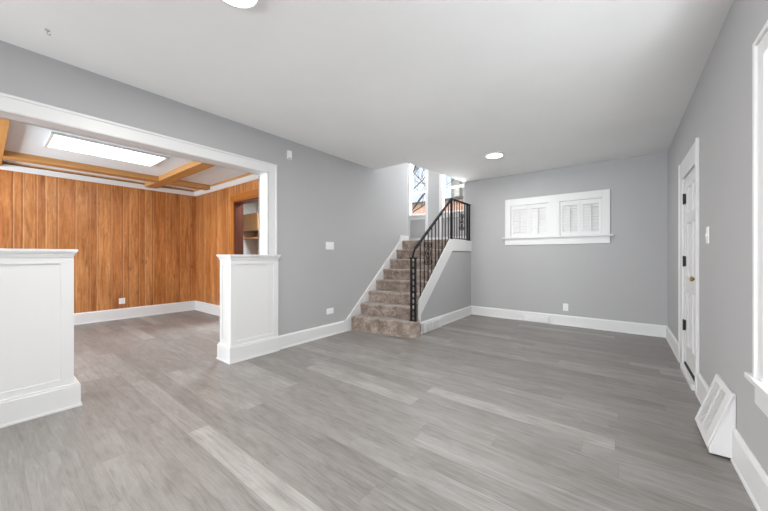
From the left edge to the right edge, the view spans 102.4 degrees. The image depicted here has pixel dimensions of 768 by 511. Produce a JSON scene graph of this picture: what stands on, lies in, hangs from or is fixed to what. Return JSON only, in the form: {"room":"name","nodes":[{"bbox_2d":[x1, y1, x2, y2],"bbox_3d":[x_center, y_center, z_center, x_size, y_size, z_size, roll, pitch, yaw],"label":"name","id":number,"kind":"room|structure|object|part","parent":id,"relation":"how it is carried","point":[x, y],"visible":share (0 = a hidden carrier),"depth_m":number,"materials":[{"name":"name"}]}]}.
{"room":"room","nodes":[
{"label":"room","id":0,"kind":"room"},
{"bbox_2d":[2,120,246,189],"bbox_3d":[-3.548,-1.360,3.873,3.650,0.100,6.400,0,0,38],"label":"ceiling","id":1,"kind":"structure","parent":0,"point":[21,137],"depth_m":4.26,"materials":[{"name":"paint"}]},
{"bbox_2d":[0,118,9,165],"bbox_3d":[-3.991,-1.270,3.154,3.433,0.080,0.180,0,0,38],"label":"ceiling beam","id":2,"kind":"structure","parent":1,"relation":"attached to","point":[4,123],"depth_m":3.14,"materials":[{"name":"brown wood"}]},
{"bbox_2d":[3,150,158,182],"bbox_3d":[-4.293,-1.270,4.524,0.175,0.080,1.620,0,0,38],"label":"ceiling beam","id":3,"kind":"structure","parent":1,"relation":"attached to","point":[9,155],"depth_m":4.36,"materials":[{"name":"brown wood"}]},
{"bbox_2d":[44,132,168,166],"bbox_3d":[-3.446,-1.299,3.883,0.660,0.022,1.070,0,0,38],"label":"ceiling light panel","id":4,"kind":"object","parent":1,"relation":"attached to","point":[59,141],"visible":1,"depth_m":3.82,"materials":[{"name":"white paint"}]},
{"bbox_2d":[145,161,214,188],"bbox_3d":[-2.893,-1.270,4.577,3.433,0.080,0.175,0,0,38],"label":"ceiling beam","id":5,"kind":"structure","parent":1,"relation":"attached to","point":[193,167],"depth_m":4.69,"materials":[{"name":"brown wood"}]},
{"bbox_2d":[167,180,209,190],"bbox_3d":[-3.500,-1.270,5.552,0.175,0.080,0.627,0,0,38],"label":"ceiling beam","id":6,"kind":"structure","parent":1,"relation":"attached to","point":[181,183],"depth_m":5.51,"materials":[{"name":"brown wood"}]},
{"bbox_2d":[0,163,255,312],"bbox_3d":[-4.985,-0.105,4.887,0.137,2.410,6.250,0,0,38],"label":"wall","id":7,"kind":"structure","parent":0,"point":[138,246],"depth_m":5.23,"materials":[{"name":"brown wood"}]},
{"bbox_2d":[119,298,124,303],"bbox_3d":[-4.535,0.788,5.349,0.010,0.100,0.085,0,0,38],"label":"wall outlet","id":8,"kind":"object","parent":7,"relation":"attached to","point":[121,300],"visible":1,"depth_m":5.35,"materials":[{"name":"white plastic"}]},
{"bbox_2d":[0,161,258,195],"bbox_3d":[-3.896,-1.238,3.310,3.513,0.075,4.782,0,0,38],"label":"trim","id":9,"kind":"structure","parent":7,"relation":"attached to","point":[252,177],"depth_m":5.09,"materials":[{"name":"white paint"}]},
{"bbox_2d":[74,301,219,324],"bbox_3d":[-3.896,1.008,3.310,3.513,0.185,4.782,0,0,38],"label":"baseboard","id":10,"kind":"structure","parent":7,"relation":"attached to","point":[132,312],"depth_m":5.57,"materials":[{"name":"white paint"}]},
{"bbox_2d":[0,248,280,427],"bbox_3d":[-2.016,0.527,2.761,0.299,1.145,2.297,0,0,38],"label":"wall","id":11,"kind":"structure","parent":0,"point":[37,378],"depth_m":2.17,"materials":[{"name":"white paint"}]},
{"bbox_3d":[-2.440,0.465,2.017,0.008,0.930,0.574,0,0,38],"label":"frame","id":12,"kind":"part","parent":11,"relation":"part of","materials":[{"name":"white paint"}]},
{"bbox_3d":[-2.351,0.465,2.316,0.233,0.930,0.008,0,0,38],"label":"frame","id":13,"kind":"part","parent":11,"relation":"part of","materials":[{"name":"white paint"}]},
{"bbox_3d":[-1.653,0.482,3.221,0.233,0.895,0.008,0,0,38],"label":"frame","id":14,"kind":"part","parent":11,"relation":"part of","materials":[{"name":"white paint"}]},
{"bbox_3d":[-1.395,0.482,3.372,0.008,0.895,0.545,0,0,38],"label":"frame","id":15,"kind":"part","parent":11,"relation":"part of","materials":[{"name":"white paint"}]},
{"bbox_2d":[0,40,407,335],"bbox_3d":[-2.658,-1.000,1.903,0.165,4.200,9.967,0,0,38],"label":"wall","id":16,"kind":"structure","parent":0,"point":[322,197],"depth_m":3.83,"materials":[{"name":"grey paint"}]},
{"bbox_2d":[0,92,276,254],"bbox_3d":[-2.002,-0.527,2.748,0.209,1.055,2.267,0,0,38],"label":"trim","id":17,"kind":"structure","parent":16,"relation":"attached to","point":[13,108],"depth_m":2.66,"materials":[{"name":"white paint"}]},
{"bbox_2d":[287,150,291,159],"bbox_3d":[-1.139,-1.209,3.721,0.022,0.106,0.058,0,0,38],"label":"door chime","id":18,"kind":"object","parent":16,"relation":"attached to","point":[289,153],"visible":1,"depth_m":3.71,"materials":[{"name":"white plastic"}]},
{"bbox_2d":[279,321,346,349],"bbox_3d":[-0.886,1.020,4.049,0.022,0.160,1.130,0,0,38],"label":"baseboard","id":19,"kind":"structure","parent":16,"relation":"attached to","point":[303,336],"depth_m":3.97,"materials":[{"name":"white paint"}]},
{"bbox_2d":[326,242,333,249],"bbox_3d":[-0.741,-0.134,4.243,0.014,0.105,0.145,0,0,38],"label":"light switch","id":20,"kind":"object","parent":16,"relation":"attached to","point":[329,245],"visible":1,"depth_m":4.24,"materials":[{"name":"white plastic"}]},
{"bbox_2d":[327,308,333,313],"bbox_3d":[-0.740,0.764,4.248,0.010,0.078,0.125,0,0,38],"label":"wall outlet","id":21,"kind":"object","parent":16,"relation":"attached to","point":[329,310],"visible":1,"depth_m":4.25,"materials":[{"name":"white plastic"}]},
{"bbox_2d":[196,179,258,305],"bbox_3d":[-2.391,-0.105,5.261,3.513,2.410,0.148,0,0,38],"label":"wall","id":22,"kind":"structure","parent":0,"point":[213,209],"depth_m":5.79,"materials":[{"name":"brown wood"}]},
{"bbox_2d":[230,189,258,254],"bbox_3d":[-2.143,0.030,5.056,1.200,2.140,0.170,0,0,38],"label":"door frame","id":23,"kind":"structure","parent":22,"relation":"in","point":[239,205],"depth_m":5.31,"materials":[{"name":"orange wood"}]},
{"bbox_3d":[-2.188,-0.985,4.998,1.200,0.110,0.022,0,0,38],"label":"head casing","id":24,"kind":"part","parent":23,"relation":"part of","materials":[{"name":"orange wood"}]},
{"bbox_2d":[256,201,258,254],"bbox_3d":[-1.639,-0.105,6.348,3.650,2.410,0.150,0,0,38],"label":"wall","id":25,"kind":"structure","parent":0,"point":[257,202],"depth_m":7.29,"materials":[{"name":"grey paint"}]},
{"bbox_2d":[244,212,258,232],"bbox_3d":[-2.865,-0.735,6.978,0.660,0.390,0.348,0,0,38],"label":"upper cabinet","id":26,"kind":"object","parent":25,"relation":"attached to","point":[251,221],"visible":0.63,"depth_m":6.80,"materials":[{"name":"brown wood"}]},
{"bbox_3d":[-3.096,-0.735,6.948,0.320,0.374,0.018,0,0,38],"label":"door","id":27,"kind":"part","parent":26,"relation":"part of","materials":[{"name":"brown wood"}]},
{"bbox_3d":[-2.835,-0.735,6.747,0.320,0.374,0.018,0,0,38],"label":"door","id":28,"kind":"part","parent":26,"relation":"part of","materials":[{"name":"brown wood"}]},
{"bbox_2d":[0,0,733,181],"bbox_3d":[-0.928,-1.492,1.000,4.010,0.200,11.050,0,0,38],"label":"ceiling","id":29,"kind":"structure","parent":0,"point":[438,86],"depth_m":2.26,"materials":[{"name":"paint"}]},
{"bbox_2d":[221,0,259,8],"bbox_3d":[-0.777,-1.381,1.609,0.250,0.021,0.250,0,0,38],"label":"recessed light","id":30,"kind":"object","parent":29,"relation":"in","point":[240,4],"visible":1,"depth_m":1.69,"materials":[{"name":"white plastic"}]},
{"bbox_2d":[224,0,256,6],"bbox_3d":[-0.777,-1.381,1.609,0.214,0.020,0.214,0,0,38],"label":"diffuser","id":31,"kind":"object","parent":30,"relation":"attached to","point":[234,3],"depth_m":1.68,"materials":[{"name":"white plastic"}]},
{"bbox_2d":[485,152,503,158],"bbox_3d":[1.530,-1.381,4.278,0.250,0.021,0.250,0,0,38],"label":"recessed light","id":32,"kind":"object","parent":29,"relation":"in","point":[493,155],"visible":1,"depth_m":4.24,"materials":[{"name":"white paint"}]},
{"bbox_2d":[486,154,502,157],"bbox_3d":[1.530,-1.381,4.278,0.214,0.020,0.214,0,0,38],"label":"diffuser","id":33,"kind":"object","parent":32,"relation":"attached to","point":[487,155],"depth_m":4.26,"materials":[{"name":"white plastic"}]},
{"bbox_2d":[0,310,756,510],"bbox_3d":[-2.412,1.160,2.145,7.760,0.120,11.050,0,0,38],"label":"floor","id":34,"kind":"structure","parent":0,"point":[472,412],"depth_m":1.94,"materials":[{"name":"grey laminate"}]},
{"bbox_2d":[344,235,471,337],"bbox_3d":[0.558,0.366,5.108,1.012,1.468,2.411,0,0,38],"label":"staircase","id":35,"kind":"structure","parent":34,"relation":"on","point":[387,295],"depth_m":4.69,"materials":[{"name":"brown carpet"}]},
{"bbox_2d":[409,198,470,321],"bbox_3d":[1.004,-0.034,5.002,0.104,1.858,2.022,0,0,38],"label":"stair railing","id":36,"kind":"object","parent":35,"relation":"on","point":[451,200],"visible":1,"depth_m":4.74,"materials":[{"name":"black metal"}]},
{"bbox_3d":[0.400,0.460,4.219,0.104,0.870,0.044,0,0,38],"label":"newel post","id":37,"kind":"part","parent":36,"relation":"part of","materials":[{"name":"black metal"}]},
{"bbox_3d":[0.997,-0.464,5.013,0.034,0.998,2.013,0,0,38],"label":"handrail","id":38,"kind":"part","parent":36,"relation":"part of","materials":[{"name":"black metal"}]},
{"bbox_3d":[1.133,-0.609,5.189,0.032,0.672,0.032,0,0,38],"label":"post","id":39,"kind":"part","parent":36,"relation":"part of","materials":[{"name":"black metal"}]},
{"bbox_3d":[1.540,-0.609,5.716,0.024,0.672,0.024,0,0,38],"label":"post","id":40,"kind":"part","parent":36,"relation":"part of","materials":[{"name":"black metal"}]},
{"bbox_3d":[1.599,-0.609,5.793,0.024,0.672,0.024,0,0,38],"label":"post","id":41,"kind":"part","parent":36,"relation":"part of","materials":[{"name":"black metal"}]},
{"bbox_2d":[402,239,447,248],"bbox_3d":[0.535,-0.182,6.051,2.017,0.180,0.946,0,0,38],"label":"floor","id":42,"kind":"structure","parent":0,"point":[407,244],"depth_m":5.38,"materials":[{"name":"brown carpet"}]},
{"bbox_2d":[421,251,470,321],"bbox_3d":[1.050,0.429,5.057,0.010,1.342,1.892,0,0,38],"label":"wall","id":43,"kind":"structure","parent":0,"point":[451,292],"depth_m":5.17,"materials":[{"name":"grey paint"}]},
{"bbox_2d":[423,318,440,332],"bbox_3d":[0.724,1.031,4.563,0.030,0.132,0.510,0,0,38],"label":"air vent","id":44,"kind":"object","parent":43,"relation":"in","point":[429,326],"visible":1,"depth_m":4.51,"materials":[{"name":"white paint"}]},
{"bbox_2d":[427,323,432,330],"bbox_3d":[0.665,1.030,4.469,0.008,0.090,0.150,0,0,38],"label":"grille","id":45,"kind":"object","parent":44,"relation":"attached to","point":[429,325],"depth_m":4.46,"materials":[{"name":"white paint"}]},
{"bbox_2d":[434,321,438,327],"bbox_3d":[0.789,1.030,4.626,0.004,0.084,0.139,0,0,38],"label":"grille","id":46,"kind":"object","parent":44,"relation":"attached to","point":[436,323],"depth_m":4.62,"materials":[{"name":"white paint"}]},
{"bbox_2d":[420,306,470,333],"bbox_3d":[1.055,1.020,5.037,0.022,0.160,1.886,0,0,38],"label":"baseboard","id":47,"kind":"structure","parent":43,"relation":"attached to","point":[447,318],"depth_m":5.11,"materials":[{"name":"white paint"}]},
{"bbox_2d":[410,152,667,325],"bbox_3d":[1.983,-1.000,5.633,5.060,4.200,0.158,0,0,38],"label":"wall","id":48,"kind":"structure","parent":0,"point":[625,278],"depth_m":4.75,"materials":[{"name":"grey paint"}]},
{"bbox_2d":[408,163,428,237],"bbox_3d":[0.719,-1.324,6.524,0.520,1.912,0.125,0,0,38],"label":"window","id":49,"kind":"structure","parent":48,"relation":"in","point":[425,215],"depth_m":6.48,"materials":[{"name":"white paint"}]},
{"bbox_3d":[0.714,-0.800,6.518,0.410,0.100,0.110,0,0,38],"label":"sill","id":50,"kind":"part","parent":49,"relation":"part of","materials":[{"name":"white paint"}]},
{"bbox_3d":[0.739,-1.525,6.546,0.375,1.350,0.065,0,0,38],"label":"sash","id":51,"kind":"part","parent":49,"relation":"part of","materials":[{"name":"white paint"}]},
{"bbox_2d":[409,236,465,239],"bbox_3d":[0.797,-0.320,6.438,1.958,0.095,0.014,0,0,38],"label":"baseboard","id":52,"kind":"structure","parent":48,"relation":"attached to","point":[433,238],"depth_m":6.24,"materials":[{"name":"white paint"}]},
{"bbox_2d":[439,174,464,236],"bbox_3d":[1.333,-1.324,6.050,0.531,1.912,0.125,0,0,38],"label":"window","id":53,"kind":"structure","parent":48,"relation":"in","point":[441,188],"depth_m":6.16,"materials":[{"name":"white paint"}]},
{"bbox_3d":[1.350,-0.800,6.027,0.475,0.100,0.110,0,0,38],"label":"sill","id":54,"kind":"part","parent":53,"relation":"part of","materials":[{"name":"white paint"}]},
{"bbox_3d":[1.375,-1.525,6.056,0.440,1.350,0.065,0,0,38],"label":"sash","id":55,"kind":"part","parent":53,"relation":"part of","materials":[{"name":"white paint"}]},
{"bbox_2d":[522,314,549,323],"bbox_3d":[2.498,1.041,5.088,0.410,0.112,0.027,0,0,38],"label":"air vent","id":56,"kind":"object","parent":48,"relation":"in","point":[525,317],"visible":1,"depth_m":5.08,"materials":[{"name":"white paint"}]},
{"bbox_2d":[524,315,546,321],"bbox_3d":[2.491,1.040,5.080,0.340,0.070,0.007,0,0,38],"label":"grille","id":57,"kind":"object","parent":56,"relation":"attached to","point":[532,318],"depth_m":5.08,"materials":[{"name":"white paint"}]},
{"bbox_2d":[502,189,613,244],"bbox_3d":[2.739,-0.575,4.997,1.565,0.790,0.185,0,0,38],"label":"window","id":58,"kind":"structure","parent":48,"relation":"in","point":[553,201],"depth_m":4.91,"materials":[{"name":"white paint"}]},
{"bbox_2d":[511,205,528,236],"bbox_3d":[2.317,-0.583,5.270,0.287,0.541,0.048,0,0,38],"label":"window shutter","id":59,"kind":"object","parent":58,"relation":"attached to","point":[519,214],"visible":0.94,"depth_m":5.27,"materials":[{"name":"white paint"}]},
{"bbox_2d":[529,203,547,236],"bbox_3d":[2.545,-0.583,5.094,0.286,0.541,0.048,0,0,38],"label":"window shutter","id":60,"kind":"object","parent":58,"relation":"attached to","point":[538,221],"visible":0.94,"depth_m":5.10,"materials":[{"name":"white paint"}]},
{"bbox_2d":[560,200,579,235],"bbox_3d":[2.901,-0.583,4.820,0.268,0.541,0.048,0,0,38],"label":"window shutter","id":61,"kind":"object","parent":58,"relation":"attached to","point":[569,210],"visible":0.95,"depth_m":4.82,"materials":[{"name":"white paint"}]},
{"bbox_2d":[580,198,601,234],"bbox_3d":[3.115,-0.583,4.655,0.269,0.541,0.048,0,0,38],"label":"window shutter","id":62,"kind":"object","parent":58,"relation":"attached to","point":[590,209],"visible":0.94,"depth_m":4.65,"materials":[{"name":"white paint"}]},
{"bbox_2d":[563,303,567,310],"bbox_3d":[2.854,0.813,4.855,0.072,0.115,0.010,0,0,38],"label":"wall outlet","id":63,"kind":"object","parent":48,"relation":"attached to","point":[565,306],"visible":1,"depth_m":4.86,"materials":[{"name":"white plastic"}]},
{"bbox_2d":[471,306,666,337],"bbox_3d":[2.707,1.020,4.960,2.733,0.160,0.022,0,0,38],"label":"baseboard","id":64,"kind":"structure","parent":48,"relation":"attached to","point":[655,330],"depth_m":4.68,"materials":[{"name":"white paint"}]},
{"bbox_2d":[668,0,767,474],"bbox_3d":[0.594,-0.200,-0.147,0.159,2.600,10.692,0,0,38],"label":"wall","id":65,"kind":"structure","parent":0,"point":[718,112],"depth_m":1.82,"materials":[{"name":"grey paint"}]},
{"bbox_2d":[678,137,699,393],"bbox_3d":[2.806,0.085,2.782,0.156,2.030,0.957,0,0,38],"label":"door","id":66,"kind":"structure","parent":65,"relation":"in","point":[689,169],"depth_m":2.82,"materials":[{"name":"white paint"}]},
{"bbox_3d":[2.817,-0.520,2.834,0.023,0.240,0.184,0,0,38],"label":"panel","id":67,"kind":"part","parent":66,"relation":"part of","materials":[{"name":"white paint"}]},
{"bbox_3d":[2.817,-0.050,2.834,0.023,0.500,0.184,0,0,38],"label":"panel","id":68,"kind":"part","parent":66,"relation":"part of","materials":[{"name":"white paint"}]},
{"bbox_3d":[2.817,0.595,2.834,0.023,0.510,0.184,0,0,38],"label":"panel","id":69,"kind":"part","parent":66,"relation":"part of","materials":[{"name":"white paint"}]},
{"bbox_3d":[2.662,-0.050,2.633,0.023,0.500,0.184,0,0,38],"label":"panel","id":70,"kind":"part","parent":66,"relation":"part of","materials":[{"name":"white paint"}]},
{"bbox_3d":[2.662,0.595,2.633,0.023,0.510,0.184,0,0,38],"label":"panel","id":71,"kind":"part","parent":66,"relation":"part of","materials":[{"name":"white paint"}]},
{"bbox_2d":[705,226,708,243],"bbox_3d":[2.287,-0.144,2.189,0.014,0.118,0.075,0,0,38],"label":"light switch","id":72,"kind":"object","parent":65,"relation":"attached to","point":[707,228],"visible":1,"depth_m":2.17,"materials":[{"name":"white plastic"}]},
{"bbox_2d":[695,373,735,457],"bbox_3d":[1.938,0.912,1.817,0.111,0.351,0.355,0,0,38],"label":"air vent","id":73,"kind":"object","parent":65,"relation":"in","point":[715,419],"visible":0.99,"depth_m":1.71,"materials":[{"name":"white paint"}]},
{"bbox_2d":[666,326,767,510],"bbox_3d":[0.522,1.010,-0.092,0.022,0.180,10.692,0,0,38],"label":"baseboard","id":74,"kind":"structure","parent":65,"relation":"attached to","point":[753,477],"depth_m":1.47,"materials":[{"name":"white paint"}]},
{"bbox_2d":[744,20,767,416],"bbox_3d":[1.326,-0.147,0.859,0.172,1.595,1.260,0,0,38],"label":"window","id":75,"kind":"structure","parent":65,"relation":"in","point":[758,378],"depth_m":1.30,"materials":[{"name":"white paint"}]},
{"label":"outside","id":76,"kind":"structure","parent":0,"visible":0},
{"bbox_3d":[12.175,1.900,32.159,60.000,0.200,54.200,0,0,38],"label":"ground","id":77,"kind":"structure","parent":76,"visible":0},
{"bbox_2d":[412,165,452,212],"bbox_3d":[0.253,-2.619,12.280,6.023,8.859,3.856,0,0,15],"label":"bare tree","id":78,"kind":"object","parent":77,"relation":"on","point":[415,167],"visible":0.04,"depth_m":12.52,"materials":[{"name":"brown plant"}]},
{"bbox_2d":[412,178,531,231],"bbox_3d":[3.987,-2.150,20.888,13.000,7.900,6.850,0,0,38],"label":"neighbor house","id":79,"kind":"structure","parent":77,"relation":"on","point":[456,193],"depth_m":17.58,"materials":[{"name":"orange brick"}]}
]}

